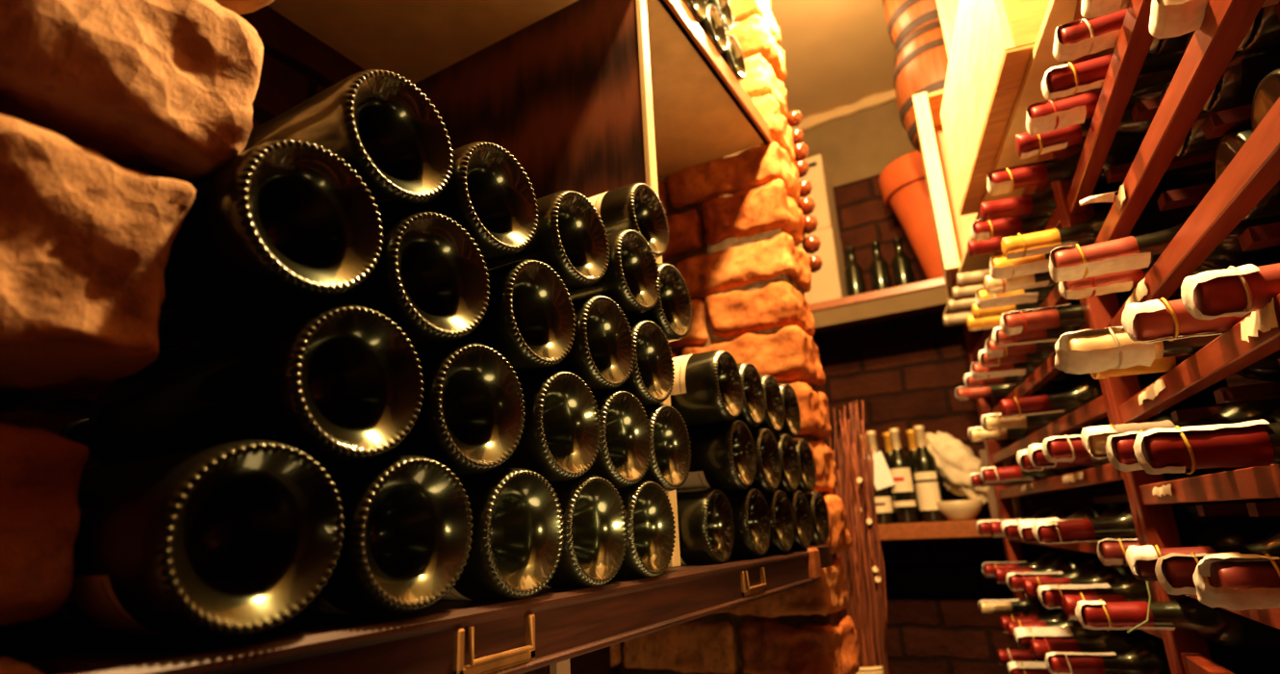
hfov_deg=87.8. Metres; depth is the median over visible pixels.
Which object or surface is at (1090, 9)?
wine bottle
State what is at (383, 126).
wine bottle
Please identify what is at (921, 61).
wooden barrel
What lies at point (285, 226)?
wine bottle
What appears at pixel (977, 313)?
wine bottle
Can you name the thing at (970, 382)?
wine bottle
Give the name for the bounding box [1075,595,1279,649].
wine bottle
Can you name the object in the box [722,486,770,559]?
wine bottle
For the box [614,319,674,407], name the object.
wine bottle
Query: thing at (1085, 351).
wine bottle
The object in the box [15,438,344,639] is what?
wine bottle
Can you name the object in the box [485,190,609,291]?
wine bottle
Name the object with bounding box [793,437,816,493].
wine bottle
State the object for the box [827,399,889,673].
wooden plank
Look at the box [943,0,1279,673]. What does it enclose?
wine rack
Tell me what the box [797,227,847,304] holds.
box
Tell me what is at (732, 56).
wine bottle
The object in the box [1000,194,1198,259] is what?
wine bottle
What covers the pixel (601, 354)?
wine bottle
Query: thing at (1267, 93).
wine bottle
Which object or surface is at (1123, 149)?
wine bottle
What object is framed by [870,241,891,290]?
wine bottle
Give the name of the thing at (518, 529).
wine bottle
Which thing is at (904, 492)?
wine bottle
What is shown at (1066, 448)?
wine bottle
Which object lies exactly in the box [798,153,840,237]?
box
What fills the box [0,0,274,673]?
stone wall
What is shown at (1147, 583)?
string
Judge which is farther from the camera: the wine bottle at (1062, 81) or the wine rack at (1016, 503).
the wine rack at (1016, 503)
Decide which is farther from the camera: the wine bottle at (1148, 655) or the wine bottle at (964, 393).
the wine bottle at (964, 393)
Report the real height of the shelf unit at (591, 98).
1.794 m
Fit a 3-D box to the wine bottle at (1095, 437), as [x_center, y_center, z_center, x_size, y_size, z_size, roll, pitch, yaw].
[0.610,0.091,0.645,0.306,0.074,0.074,-9,-17,23]
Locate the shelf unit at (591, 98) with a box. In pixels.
[0,0,832,673]
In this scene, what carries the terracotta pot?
on the wall shelf at (935, 282)
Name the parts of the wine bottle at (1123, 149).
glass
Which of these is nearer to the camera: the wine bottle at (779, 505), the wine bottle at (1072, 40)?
the wine bottle at (1072, 40)
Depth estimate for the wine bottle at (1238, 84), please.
0.53 m
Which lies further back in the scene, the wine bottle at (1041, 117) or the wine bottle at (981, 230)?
the wine bottle at (981, 230)
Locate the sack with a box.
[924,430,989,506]
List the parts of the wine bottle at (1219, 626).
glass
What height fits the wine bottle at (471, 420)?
0.080 m
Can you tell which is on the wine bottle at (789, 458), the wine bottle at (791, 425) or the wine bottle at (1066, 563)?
the wine bottle at (791, 425)
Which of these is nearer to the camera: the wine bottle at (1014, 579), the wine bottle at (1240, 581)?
the wine bottle at (1240, 581)
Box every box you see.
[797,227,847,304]
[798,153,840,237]
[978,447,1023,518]
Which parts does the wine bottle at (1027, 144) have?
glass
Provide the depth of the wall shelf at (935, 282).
2.34 m
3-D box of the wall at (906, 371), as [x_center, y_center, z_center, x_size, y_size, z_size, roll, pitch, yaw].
[1.262,0.282,2.322,1.650,2.730,0.104,-12,-18,28]
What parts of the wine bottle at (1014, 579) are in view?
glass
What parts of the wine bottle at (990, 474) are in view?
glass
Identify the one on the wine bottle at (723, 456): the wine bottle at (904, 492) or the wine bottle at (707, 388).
the wine bottle at (707, 388)
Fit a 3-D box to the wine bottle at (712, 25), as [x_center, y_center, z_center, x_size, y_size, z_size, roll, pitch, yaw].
[0.001,-0.483,1.166,0.300,0.081,0.081,-12,-18,28]
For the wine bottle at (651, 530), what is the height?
0.081 m
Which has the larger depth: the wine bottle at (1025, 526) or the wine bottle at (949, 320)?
the wine bottle at (949, 320)
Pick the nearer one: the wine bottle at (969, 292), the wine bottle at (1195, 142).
the wine bottle at (1195, 142)
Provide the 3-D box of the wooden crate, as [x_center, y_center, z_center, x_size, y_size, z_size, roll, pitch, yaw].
[0.701,-0.433,1.062,0.330,0.230,0.500,-8,-17,17]
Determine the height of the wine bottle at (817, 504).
0.081 m
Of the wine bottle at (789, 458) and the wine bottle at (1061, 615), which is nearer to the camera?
the wine bottle at (789, 458)
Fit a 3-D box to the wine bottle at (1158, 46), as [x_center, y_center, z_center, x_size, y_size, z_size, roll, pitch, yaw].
[0.636,-0.338,0.593,0.301,0.075,0.074,-10,-18,24]
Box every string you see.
[781,81,822,272]
[1126,581,1151,633]
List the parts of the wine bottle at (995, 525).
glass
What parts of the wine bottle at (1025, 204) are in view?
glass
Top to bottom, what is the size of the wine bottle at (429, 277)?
0.080 m
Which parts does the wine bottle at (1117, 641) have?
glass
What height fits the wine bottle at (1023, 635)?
0.074 m
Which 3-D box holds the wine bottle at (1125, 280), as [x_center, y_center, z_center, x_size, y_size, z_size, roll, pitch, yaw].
[0.615,-0.083,0.692,0.306,0.074,0.074,-10,-18,24]
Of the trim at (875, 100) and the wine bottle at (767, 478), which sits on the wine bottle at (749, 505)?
the wine bottle at (767, 478)
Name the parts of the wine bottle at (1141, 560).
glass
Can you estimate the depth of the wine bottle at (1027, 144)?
0.83 m
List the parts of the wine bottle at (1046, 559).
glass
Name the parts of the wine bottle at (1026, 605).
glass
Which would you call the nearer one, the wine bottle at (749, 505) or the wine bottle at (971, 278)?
the wine bottle at (749, 505)
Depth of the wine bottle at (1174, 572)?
0.57 m
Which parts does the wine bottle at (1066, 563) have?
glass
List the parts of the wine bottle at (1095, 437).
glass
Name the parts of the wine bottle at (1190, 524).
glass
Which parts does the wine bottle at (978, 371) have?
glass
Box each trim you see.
[790,88,895,131]
[811,285,947,329]
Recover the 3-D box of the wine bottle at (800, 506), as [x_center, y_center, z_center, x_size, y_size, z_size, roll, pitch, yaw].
[0.097,0.278,0.986,0.300,0.081,0.080,-12,-18,28]
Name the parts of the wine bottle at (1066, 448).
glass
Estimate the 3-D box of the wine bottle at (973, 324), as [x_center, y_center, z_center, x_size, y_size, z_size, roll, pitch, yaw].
[0.796,-0.046,1.282,0.301,0.074,0.074,-7,-17,17]
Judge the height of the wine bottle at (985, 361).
0.074 m
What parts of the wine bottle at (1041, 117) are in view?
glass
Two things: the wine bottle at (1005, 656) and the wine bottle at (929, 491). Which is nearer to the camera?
the wine bottle at (1005, 656)
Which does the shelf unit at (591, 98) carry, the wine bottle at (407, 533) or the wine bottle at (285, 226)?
the wine bottle at (407, 533)
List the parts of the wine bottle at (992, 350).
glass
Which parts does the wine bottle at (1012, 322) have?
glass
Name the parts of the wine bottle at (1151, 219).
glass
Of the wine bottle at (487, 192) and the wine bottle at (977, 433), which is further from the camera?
the wine bottle at (977, 433)
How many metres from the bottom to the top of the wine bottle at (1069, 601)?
0.074 m
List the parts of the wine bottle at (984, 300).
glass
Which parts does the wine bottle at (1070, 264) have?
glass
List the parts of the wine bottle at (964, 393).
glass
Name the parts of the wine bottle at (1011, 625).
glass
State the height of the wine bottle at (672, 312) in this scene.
0.081 m
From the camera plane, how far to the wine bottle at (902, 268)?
2.42 m
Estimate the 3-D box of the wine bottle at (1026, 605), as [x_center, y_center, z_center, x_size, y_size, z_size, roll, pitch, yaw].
[1.010,0.668,1.651,0.306,0.074,0.074,-9,-17,18]
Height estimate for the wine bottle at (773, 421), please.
0.081 m
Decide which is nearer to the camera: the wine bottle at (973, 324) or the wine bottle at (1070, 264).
the wine bottle at (1070, 264)
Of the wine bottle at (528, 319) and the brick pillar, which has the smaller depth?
the wine bottle at (528, 319)
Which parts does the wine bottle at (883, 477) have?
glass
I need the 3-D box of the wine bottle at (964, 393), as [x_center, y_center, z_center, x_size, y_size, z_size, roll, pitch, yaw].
[0.897,0.116,1.538,0.306,0.074,0.074,-8,-17,17]
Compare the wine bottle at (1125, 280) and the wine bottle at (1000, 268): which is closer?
the wine bottle at (1125, 280)
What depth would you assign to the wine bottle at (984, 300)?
1.15 m
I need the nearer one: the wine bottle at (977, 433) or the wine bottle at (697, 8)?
the wine bottle at (697, 8)
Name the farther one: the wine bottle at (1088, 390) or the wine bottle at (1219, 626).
the wine bottle at (1088, 390)
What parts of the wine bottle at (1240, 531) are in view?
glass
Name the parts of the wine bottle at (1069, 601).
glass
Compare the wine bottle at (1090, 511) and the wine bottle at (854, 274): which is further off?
the wine bottle at (854, 274)
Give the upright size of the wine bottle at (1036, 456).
0.074 m
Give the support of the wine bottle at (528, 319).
on the wine bottle at (559, 442)
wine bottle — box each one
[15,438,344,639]
[58,304,424,467]
[157,138,383,354]
[158,210,489,358]
[240,69,453,221]
[300,455,473,614]
[375,342,525,476]
[382,141,537,263]
[415,258,576,374]
[439,467,564,600]
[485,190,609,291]
[492,370,601,483]
[515,294,634,393]
[542,474,628,588]
[567,229,660,317]
[584,389,652,487]
[588,182,669,258]
[613,479,675,578]
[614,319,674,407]
[625,262,691,342]
[641,403,691,491]
[670,349,743,426]
[676,418,756,490]
[676,487,735,564]
[682,0,706,23]
[697,3,727,53]
[705,0,733,33]
[719,34,745,81]
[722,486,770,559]
[735,361,766,427]
[748,374,784,434]
[749,427,781,492]
[762,488,794,554]
[773,433,800,492]
[777,383,800,437]
[785,489,812,549]
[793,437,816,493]
[804,489,829,545]
[844,246,866,296]
[864,430,895,524]
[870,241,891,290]
[882,432,896,523]
[887,428,920,523]
[892,237,914,286]
[905,429,921,521]
[912,425,947,521]
[942,310,972,326]
[947,298,975,312]
[951,283,985,300]
[955,383,1072,401]
[956,268,990,287]
[963,372,1085,390]
[966,314,1001,331]
[967,229,1043,255]
[967,425,1068,442]
[969,472,1125,492]
[970,360,1091,381]
[971,209,1053,241]
[972,299,1045,319]
[974,283,1079,308]
[975,507,1062,535]
[977,348,1054,366]
[977,598,1063,615]
[979,168,1215,221]
[979,464,1125,486]
[980,410,1163,435]
[981,551,1091,577]
[984,271,1058,294]
[985,337,1055,358]
[986,135,1214,195]
[989,253,1053,279]
[989,505,1085,537]
[992,325,1082,347]
[994,553,1099,583]
[997,647,1045,665]
[999,284,1181,334]
[999,371,1228,420]
[999,609,1067,632]
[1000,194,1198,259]
[1000,501,1129,538]
[1005,559,1107,590]
[1006,617,1080,639]
[1007,661,1049,673]
[1013,624,1107,647]
[1015,108,1152,159]
[1016,448,1214,476]
[1017,504,1129,542]
[1023,563,1132,599]
[1025,70,1176,134]
[1026,442,1237,475]
[1030,629,1157,661]
[1032,497,1279,544]
[1037,573,1151,609]
[1041,48,1184,99]
[1042,412,1254,470]
[1045,637,1279,673]
[1049,214,1279,281]
[1052,8,1126,61]
[1054,324,1279,374]
[1058,261,1216,299]
[1061,591,1152,619]
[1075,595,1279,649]
[1080,0,1129,19]
[1080,397,1279,459]
[1089,355,1279,382]
[1097,517,1279,565]
[1104,406,1279,471]
[1121,297,1255,343]
[1126,527,1279,581]
[1133,419,1279,474]
[1148,31,1190,54]
[1149,0,1279,39]
[1154,551,1279,594]
[1159,82,1252,157]
[1180,262,1279,319]
[1183,30,1279,111]
[1193,552,1279,612]
[1214,126,1279,220]
[1236,3,1279,51]
[1251,68,1279,132]
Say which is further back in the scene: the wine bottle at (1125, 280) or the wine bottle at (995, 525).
the wine bottle at (995, 525)
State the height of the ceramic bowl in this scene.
0.060 m
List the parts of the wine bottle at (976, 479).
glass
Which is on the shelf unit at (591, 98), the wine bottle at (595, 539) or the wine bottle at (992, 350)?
the wine bottle at (595, 539)
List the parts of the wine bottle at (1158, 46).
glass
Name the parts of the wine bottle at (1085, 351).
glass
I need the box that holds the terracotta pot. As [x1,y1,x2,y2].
[878,150,944,280]
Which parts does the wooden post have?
panel, panel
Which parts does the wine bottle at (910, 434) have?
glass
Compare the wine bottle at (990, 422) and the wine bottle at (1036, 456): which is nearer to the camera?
the wine bottle at (1036, 456)
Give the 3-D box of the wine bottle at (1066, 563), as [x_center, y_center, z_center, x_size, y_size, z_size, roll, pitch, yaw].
[0.897,0.485,1.365,0.301,0.074,0.074,-8,-17,17]
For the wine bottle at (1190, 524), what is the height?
0.074 m
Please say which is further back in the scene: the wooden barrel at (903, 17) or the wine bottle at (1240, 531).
the wooden barrel at (903, 17)
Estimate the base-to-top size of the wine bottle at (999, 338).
0.074 m
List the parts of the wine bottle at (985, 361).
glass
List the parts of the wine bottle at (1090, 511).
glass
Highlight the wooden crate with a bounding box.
[940,0,1049,215]
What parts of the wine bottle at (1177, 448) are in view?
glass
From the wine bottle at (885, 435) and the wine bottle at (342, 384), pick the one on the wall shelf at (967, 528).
the wine bottle at (885, 435)
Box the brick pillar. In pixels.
[610,0,860,673]
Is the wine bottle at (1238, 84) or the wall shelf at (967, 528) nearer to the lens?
the wine bottle at (1238, 84)
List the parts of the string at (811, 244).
cord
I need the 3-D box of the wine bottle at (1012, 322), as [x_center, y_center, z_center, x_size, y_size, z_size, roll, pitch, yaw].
[0.697,-0.040,0.970,0.306,0.074,0.074,-8,-17,16]
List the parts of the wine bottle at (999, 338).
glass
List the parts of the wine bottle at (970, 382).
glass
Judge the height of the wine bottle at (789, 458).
0.081 m
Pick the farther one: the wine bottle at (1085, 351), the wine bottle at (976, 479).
the wine bottle at (976, 479)
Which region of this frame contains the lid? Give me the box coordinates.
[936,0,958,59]
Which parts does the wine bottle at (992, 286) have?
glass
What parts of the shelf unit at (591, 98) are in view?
rail, panel, rail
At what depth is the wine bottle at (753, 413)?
0.83 m
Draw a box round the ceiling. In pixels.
[769,0,896,118]
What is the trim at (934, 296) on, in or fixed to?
attached to the wall shelf at (935, 282)
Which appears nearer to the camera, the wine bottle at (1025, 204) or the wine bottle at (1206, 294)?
the wine bottle at (1206, 294)
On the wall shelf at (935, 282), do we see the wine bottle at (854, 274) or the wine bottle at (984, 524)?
the wine bottle at (854, 274)
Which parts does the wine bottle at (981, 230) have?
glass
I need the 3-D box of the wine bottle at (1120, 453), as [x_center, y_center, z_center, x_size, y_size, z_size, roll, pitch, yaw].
[0.561,0.081,0.540,0.306,0.074,0.074,-10,-18,23]
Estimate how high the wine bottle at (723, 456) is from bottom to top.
0.081 m
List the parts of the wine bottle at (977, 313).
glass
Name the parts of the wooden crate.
panel, panel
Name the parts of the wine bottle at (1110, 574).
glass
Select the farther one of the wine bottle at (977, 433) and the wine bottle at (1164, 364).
the wine bottle at (977, 433)
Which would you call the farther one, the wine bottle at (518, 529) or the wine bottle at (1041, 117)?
the wine bottle at (1041, 117)
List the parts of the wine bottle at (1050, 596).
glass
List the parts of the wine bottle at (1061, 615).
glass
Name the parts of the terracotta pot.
pot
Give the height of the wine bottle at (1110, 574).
0.074 m
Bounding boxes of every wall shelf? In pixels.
[809,276,947,333]
[854,516,1029,540]
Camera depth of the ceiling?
2.49 m
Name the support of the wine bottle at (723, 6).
on the wine bottle at (712, 25)
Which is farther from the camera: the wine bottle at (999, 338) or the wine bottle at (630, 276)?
the wine bottle at (999, 338)
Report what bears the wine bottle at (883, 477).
on the wall shelf at (967, 528)
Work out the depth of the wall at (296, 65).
0.90 m
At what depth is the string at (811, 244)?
1.40 m
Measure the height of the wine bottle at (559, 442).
0.080 m
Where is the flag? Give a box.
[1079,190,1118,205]
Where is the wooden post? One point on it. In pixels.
(953, 230)
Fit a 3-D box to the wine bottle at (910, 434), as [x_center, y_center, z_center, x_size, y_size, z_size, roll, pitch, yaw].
[0.942,0.468,2.252,0.075,0.306,0.076,-16,-21,38]
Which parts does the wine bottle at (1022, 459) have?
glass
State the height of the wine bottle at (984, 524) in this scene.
0.074 m
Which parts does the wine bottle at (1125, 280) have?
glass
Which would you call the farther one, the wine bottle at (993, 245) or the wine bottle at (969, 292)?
the wine bottle at (969, 292)
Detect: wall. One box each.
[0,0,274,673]
[0,5,365,469]
[793,100,1269,673]
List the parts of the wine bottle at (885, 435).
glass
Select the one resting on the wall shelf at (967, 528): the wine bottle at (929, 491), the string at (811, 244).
the wine bottle at (929, 491)
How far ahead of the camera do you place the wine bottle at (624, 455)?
0.56 m
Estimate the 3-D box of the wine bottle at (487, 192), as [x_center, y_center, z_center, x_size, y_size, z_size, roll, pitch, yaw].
[-0.222,-0.070,0.528,0.300,0.081,0.081,-12,-19,28]
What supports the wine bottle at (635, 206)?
on the wine bottle at (672, 312)
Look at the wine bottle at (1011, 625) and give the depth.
1.33 m
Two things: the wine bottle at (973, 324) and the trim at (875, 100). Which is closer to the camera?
the wine bottle at (973, 324)
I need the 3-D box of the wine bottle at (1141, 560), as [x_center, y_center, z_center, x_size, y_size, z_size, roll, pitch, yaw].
[0.662,0.218,0.651,0.306,0.074,0.074,-10,-18,24]
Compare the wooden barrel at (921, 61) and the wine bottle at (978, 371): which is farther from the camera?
the wooden barrel at (921, 61)
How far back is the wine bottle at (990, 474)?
1.35 m
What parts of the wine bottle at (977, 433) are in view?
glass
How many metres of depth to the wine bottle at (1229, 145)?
0.53 m
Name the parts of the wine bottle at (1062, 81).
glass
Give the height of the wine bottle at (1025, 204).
0.074 m
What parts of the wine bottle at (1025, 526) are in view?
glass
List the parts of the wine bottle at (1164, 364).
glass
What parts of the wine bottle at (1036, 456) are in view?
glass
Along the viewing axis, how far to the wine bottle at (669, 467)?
0.63 m
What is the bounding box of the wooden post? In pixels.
[912,89,977,299]
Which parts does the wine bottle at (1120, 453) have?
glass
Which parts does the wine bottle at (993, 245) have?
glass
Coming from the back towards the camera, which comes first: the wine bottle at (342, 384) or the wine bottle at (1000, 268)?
the wine bottle at (1000, 268)
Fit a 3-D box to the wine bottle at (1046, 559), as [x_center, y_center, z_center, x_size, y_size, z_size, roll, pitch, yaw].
[0.943,0.525,1.503,0.306,0.074,0.074,-7,-17,17]
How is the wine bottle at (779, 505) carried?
on the shelf unit at (591, 98)
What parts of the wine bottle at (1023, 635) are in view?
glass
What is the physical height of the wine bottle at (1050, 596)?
0.074 m
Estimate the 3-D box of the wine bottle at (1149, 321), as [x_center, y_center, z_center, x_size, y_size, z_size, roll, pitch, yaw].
[0.540,-0.034,0.488,0.306,0.074,0.074,-10,-18,23]
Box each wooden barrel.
[882,0,940,50]
[894,19,948,152]
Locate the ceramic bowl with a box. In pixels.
[935,499,982,520]
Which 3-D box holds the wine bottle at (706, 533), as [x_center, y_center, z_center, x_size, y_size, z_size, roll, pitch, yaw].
[-0.042,0.228,0.779,0.300,0.081,0.080,-12,-18,28]
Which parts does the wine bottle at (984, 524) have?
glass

